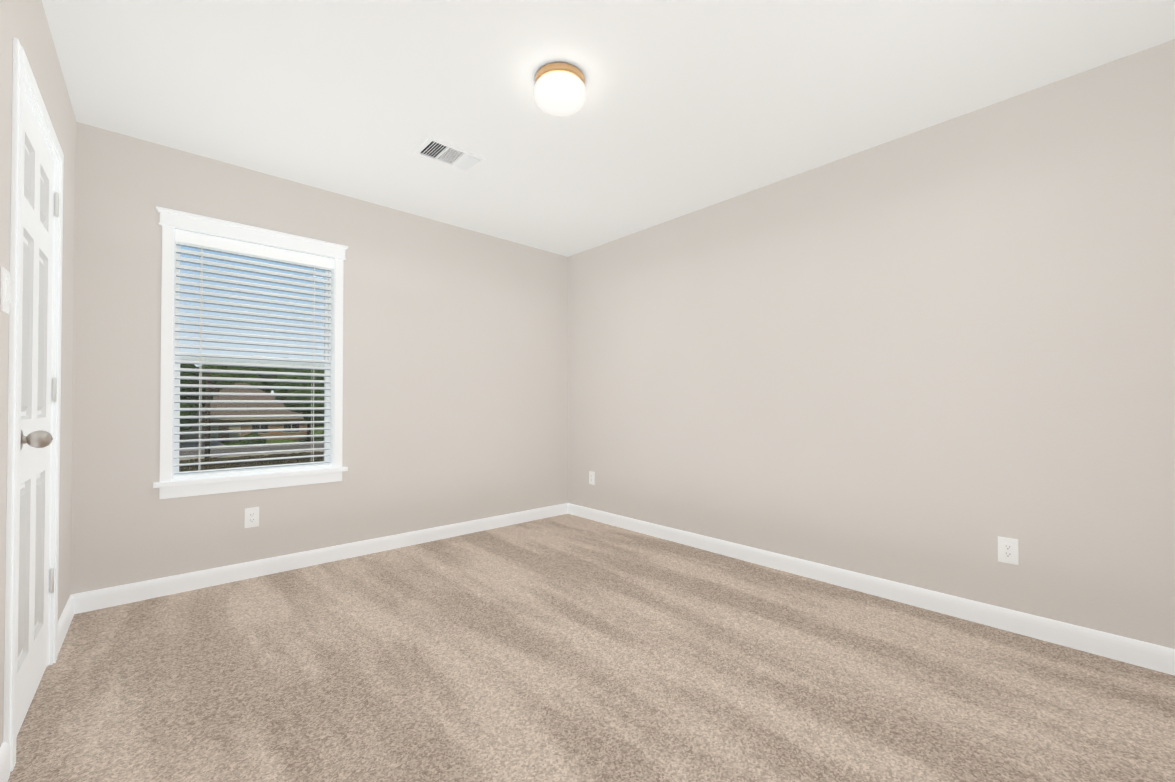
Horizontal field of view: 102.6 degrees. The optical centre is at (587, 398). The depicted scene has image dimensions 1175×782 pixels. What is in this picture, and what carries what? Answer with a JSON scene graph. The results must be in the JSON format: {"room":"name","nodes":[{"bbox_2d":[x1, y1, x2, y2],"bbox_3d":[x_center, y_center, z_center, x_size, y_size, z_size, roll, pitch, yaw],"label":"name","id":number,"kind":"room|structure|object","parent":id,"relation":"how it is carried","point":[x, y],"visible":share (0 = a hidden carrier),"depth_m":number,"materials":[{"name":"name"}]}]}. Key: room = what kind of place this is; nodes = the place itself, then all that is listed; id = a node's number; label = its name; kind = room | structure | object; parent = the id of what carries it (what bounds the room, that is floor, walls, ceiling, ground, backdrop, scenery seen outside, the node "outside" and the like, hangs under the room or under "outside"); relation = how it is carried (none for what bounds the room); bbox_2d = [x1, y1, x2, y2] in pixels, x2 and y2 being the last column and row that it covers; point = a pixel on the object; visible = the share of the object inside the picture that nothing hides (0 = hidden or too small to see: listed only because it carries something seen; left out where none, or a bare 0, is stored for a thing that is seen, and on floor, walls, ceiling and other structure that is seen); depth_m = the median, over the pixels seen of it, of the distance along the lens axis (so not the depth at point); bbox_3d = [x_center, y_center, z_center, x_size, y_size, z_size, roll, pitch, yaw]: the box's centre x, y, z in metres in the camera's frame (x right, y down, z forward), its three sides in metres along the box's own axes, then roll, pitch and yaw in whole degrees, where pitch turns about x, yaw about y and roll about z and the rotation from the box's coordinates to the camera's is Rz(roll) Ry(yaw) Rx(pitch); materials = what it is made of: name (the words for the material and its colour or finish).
{"room":"empty bedroom","nodes":[
{"label":"empty bedroom","id":0,"kind":"room"},
{"bbox_2d":[0,0,75,746],"bbox_3d":[-1.295,-0.177,0.856,0.140,2.440,4.140,1,-1,-42],"label":"wall","id":1,"kind":"structure","parent":0,"point":[25,22],"depth_m":1.70,"materials":[{"name":"beige paint"}]},
{"bbox_2d":[0,742,10,781],"bbox_3d":[-0.786,0.990,0.400,0.014,0.096,2.460,1,-1,-42],"label":"baseboard","id":2,"kind":"structure","parent":1,"relation":"attached to","point":[5,752],"depth_m":1.28,"materials":[{"name":"white wood"}]},
{"bbox_2d":[1,267,11,313],"bbox_3d":[-1.574,-0.292,1.276,0.012,0.115,0.070,1,-1,-42],"label":"light switch","id":3,"kind":"object","parent":1,"relation":"attached to","point":[6,283],"visible":1,"depth_m":1.26,"materials":[{"name":"white plastic"}]},
{"bbox_2d":[3,37,63,771],"bbox_3d":[-1.941,0.016,1.574,0.157,2.070,0.815,1,-1,-42],"label":"door frame","id":4,"kind":"structure","parent":1,"relation":"attached to","point":[24,83],"depth_m":1.34,"materials":[{"name":"white wood"}]},
{"bbox_2d":[17,95,58,734],"bbox_3d":[-1.887,0.047,1.629,0.106,1.985,0.679,1,-1,-42],"label":"door","id":5,"kind":"structure","parent":1,"relation":"in","point":[36,574],"depth_m":1.62,"materials":[{"name":"white paint"}]},
{"bbox_2d":[57,593,79,655],"bbox_3d":[-2.345,1.009,2.107,0.014,0.096,0.535,1,-1,-42],"label":"baseboard","id":6,"kind":"structure","parent":1,"relation":"attached to","point":[72,607],"depth_m":2.15,"materials":[{"name":"white wood"}]},
{"bbox_2d":[71,122,567,593],"bbox_3d":[-1.413,-0.148,3.455,3.471,2.440,0.140,1,-1,-42],"label":"wall","id":7,"kind":"structure","parent":0,"point":[455,374],"depth_m":3.18,"materials":[{"name":"beige paint"}]},
{"bbox_2d":[153,206,347,498],"bbox_3d":[-1.985,-0.241,2.858,0.950,1.570,0.124,1,-1,-42],"label":"window","id":8,"kind":"structure","parent":7,"relation":"in","point":[167,485],"depth_m":2.75,"materials":[{"name":"white wood"}]},
{"bbox_2d":[172,230,333,478],"bbox_3d":[-2.021,-0.226,2.898,0.796,1.402,0.137,1,-1,-42],"label":"window blinds","id":9,"kind":"object","parent":8,"relation":"attached to","point":[211,244],"visible":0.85,"depth_m":2.84,"materials":[{"name":"white plastic"}]},
{"bbox_2d":[245,507,258,527],"bbox_3d":[-2.002,0.708,2.807,0.070,0.115,0.008,1,-1,-42],"label":"electrical outlet","id":10,"kind":"object","parent":7,"relation":"attached to","point":[251,517],"visible":1,"depth_m":2.81,"materials":[{"name":"white plastic"}]},
{"bbox_2d":[80,503,567,612],"bbox_3d":[-1.376,1.023,3.372,3.150,0.096,0.014,1,-1,-42],"label":"baseboard","id":11,"kind":"structure","parent":7,"relation":"attached to","point":[144,590],"depth_m":2.92,"materials":[{"name":"white wood"}]},
{"bbox_2d":[8,514,1174,781],"bbox_3d":[-0.397,1.112,1.661,4.371,0.120,4.140,1,-1,-42],"label":"floor","id":12,"kind":"structure","parent":0,"point":[566,648],"depth_m":1.74,"materials":[{"name":"carpet"}]},
{"bbox_2d":[41,0,1174,256],"bbox_3d":[-0.397,-1.448,1.690,4.371,0.120,4.140,1,-1,-42],"label":"ceiling","id":13,"kind":"structure","parent":0,"point":[689,106],"depth_m":2.07,"materials":[{"name":"white paint"}]},
{"bbox_2d":[414,136,485,172],"bbox_3d":[-0.774,-1.369,2.658,0.335,0.015,0.215,1,-1,-42],"label":"ceiling vent","id":14,"kind":"object","parent":13,"relation":"in","point":[444,153],"visible":1,"depth_m":2.64,"materials":[{"name":"white metal"}]},
{"bbox_2d":[533,62,586,116],"bbox_3d":[-0.118,-1.322,2.035,0.232,0.124,0.232,1,-1,-42],"label":"lamp","id":15,"kind":"object","parent":13,"relation":"attached to","point":[559,89],"visible":1,"depth_m":1.97,"materials":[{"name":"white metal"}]},
{"bbox_2d":[568,39,1174,648],"bbox_3d":[1.165,-0.152,3.102,0.140,2.440,4.140,1,-1,-42],"label":"wall","id":16,"kind":"structure","parent":0,"point":[940,357],"depth_m":2.37,"materials":[{"name":"beige paint"}]},
{"bbox_2d":[589,471,594,484],"bbox_3d":[0.039,0.709,4.215,0.008,0.115,0.070,1,-1,-42],"label":"electrical outlet","id":17,"kind":"object","parent":16,"relation":"attached to","point":[591,477],"visible":1,"depth_m":4.21,"materials":[{"name":"white plastic"}]},
{"bbox_2d":[568,503,1174,675],"bbox_3d":[1.108,1.020,3.036,0.014,0.096,3.860,1,-1,-42],"label":"baseboard","id":18,"kind":"structure","parent":16,"relation":"attached to","point":[1134,651],"depth_m":2.35,"materials":[{"name":"white wood"}]},
{"bbox_2d":[998,536,1018,564],"bbox_3d":[1.923,0.695,2.151,0.008,0.115,0.070,1,-1,-42],"label":"electrical outlet","id":19,"kind":"object","parent":16,"relation":"attached to","point":[1008,551],"visible":1,"depth_m":2.15,"materials":[{"name":"white plastic"}]},
{"label":"outside","id":20,"kind":"structure","parent":0,"visible":0},
{"bbox_2d":[179,425,323,470],"bbox_3d":[-59.900,5.087,80.471,320.000,0.300,320.000,1,-1,-42],"label":"ground","id":21,"kind":"structure","parent":20,"point":[318,432],"depth_m":50.81,"materials":[{"name":"green plant"}]},
{"bbox_2d":[180,397,198,429],"bbox_3d":[-37.562,1.913,40.789,6.049,5.156,6.180,1,-1,-42],"label":"tree","id":22,"kind":"object","parent":21,"relation":"on","point":[187,405],"depth_m":41.18,"materials":[{"name":"green plant"}]},
{"bbox_2d":[180,360,216,407],"bbox_3d":[-38.957,0.250,42.487,8.772,8.521,9.436,1,-1,-42],"label":"tree","id":23,"kind":"object","parent":21,"relation":"on","point":[193,397],"depth_m":42.72,"materials":[{"name":"green plant"}]},
{"bbox_2d":[187,373,227,457],"bbox_3d":[-27.213,1.162,33.713,2.400,6.500,0.480,1,-1,-42],"label":"pole","id":24,"kind":"object","parent":21,"relation":"on","point":[207,420],"depth_m":33.62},
{"bbox_2d":[202,361,271,392],"bbox_3d":[-59.298,-0.696,77.729,12.134,11.203,9.741,1,-1,-42],"label":"tree","id":25,"kind":"object","parent":21,"relation":"on","point":[232,375],"depth_m":75.57,"materials":[{"name":"green plant"}]},
{"bbox_2d":[180,383,306,442],"bbox_3d":[-40.996,1.408,55.657,13.300,6.500,12.100,1,-1,-42],"label":"house","id":26,"kind":"structure","parent":21,"relation":"on","point":[249,412],"depth_m":52.50,"materials":[{"name":"grey"}]},
{"bbox_2d":[179,451,323,471],"bbox_3d":[-11.505,3.380,23.040,66.000,1.825,0.150,1,-1,-42],"label":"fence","id":27,"kind":"object","parent":21,"relation":"on","point":[235,464],"depth_m":20.33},
{"bbox_2d":[179,442,323,460],"bbox_3d":[-28.780,4.495,46.396,300.000,0.120,18.900,1,-1,-42],"label":"road","id":28,"kind":"structure","parent":21,"relation":"on","point":[255,449],"depth_m":41.53,"materials":[{"name":"grey asphalt"}]},
{"bbox_2d":[239,433,266,444],"bbox_3d":[-32.194,3.888,45.251,2.294,1.307,1.647,1,-1,-42],"label":"bush","id":29,"kind":"object","parent":21,"relation":"on","point":[261,441],"depth_m":44.73,"materials":[{"name":"green plant"}]},
{"bbox_2d":[258,364,303,390],"bbox_3d":[-50.885,-0.894,80.154,8.978,11.654,10.855,1,-1,-42],"label":"tree","id":30,"kind":"object","parent":21,"relation":"on","point":[269,376],"depth_m":75.28,"materials":[{"name":"green plant"}]},
{"bbox_2d":[274,369,323,441],"bbox_3d":[-29.540,0.672,50.148,6.655,7.848,7.118,1,-1,-42],"label":"tree","id":31,"kind":"object","parent":21,"relation":"on","point":[292,405],"depth_m":47.20,"materials":[{"name":"green plant"}]},
{"bbox_2d":[302,397,323,425],"bbox_3d":[-27.183,1.951,50.266,5.828,5.293,4.810,1,-1,-42],"label":"tree","id":32,"kind":"object","parent":21,"relation":"on","point":[317,411],"depth_m":47.75,"materials":[{"name":"green plant"}]}
]}

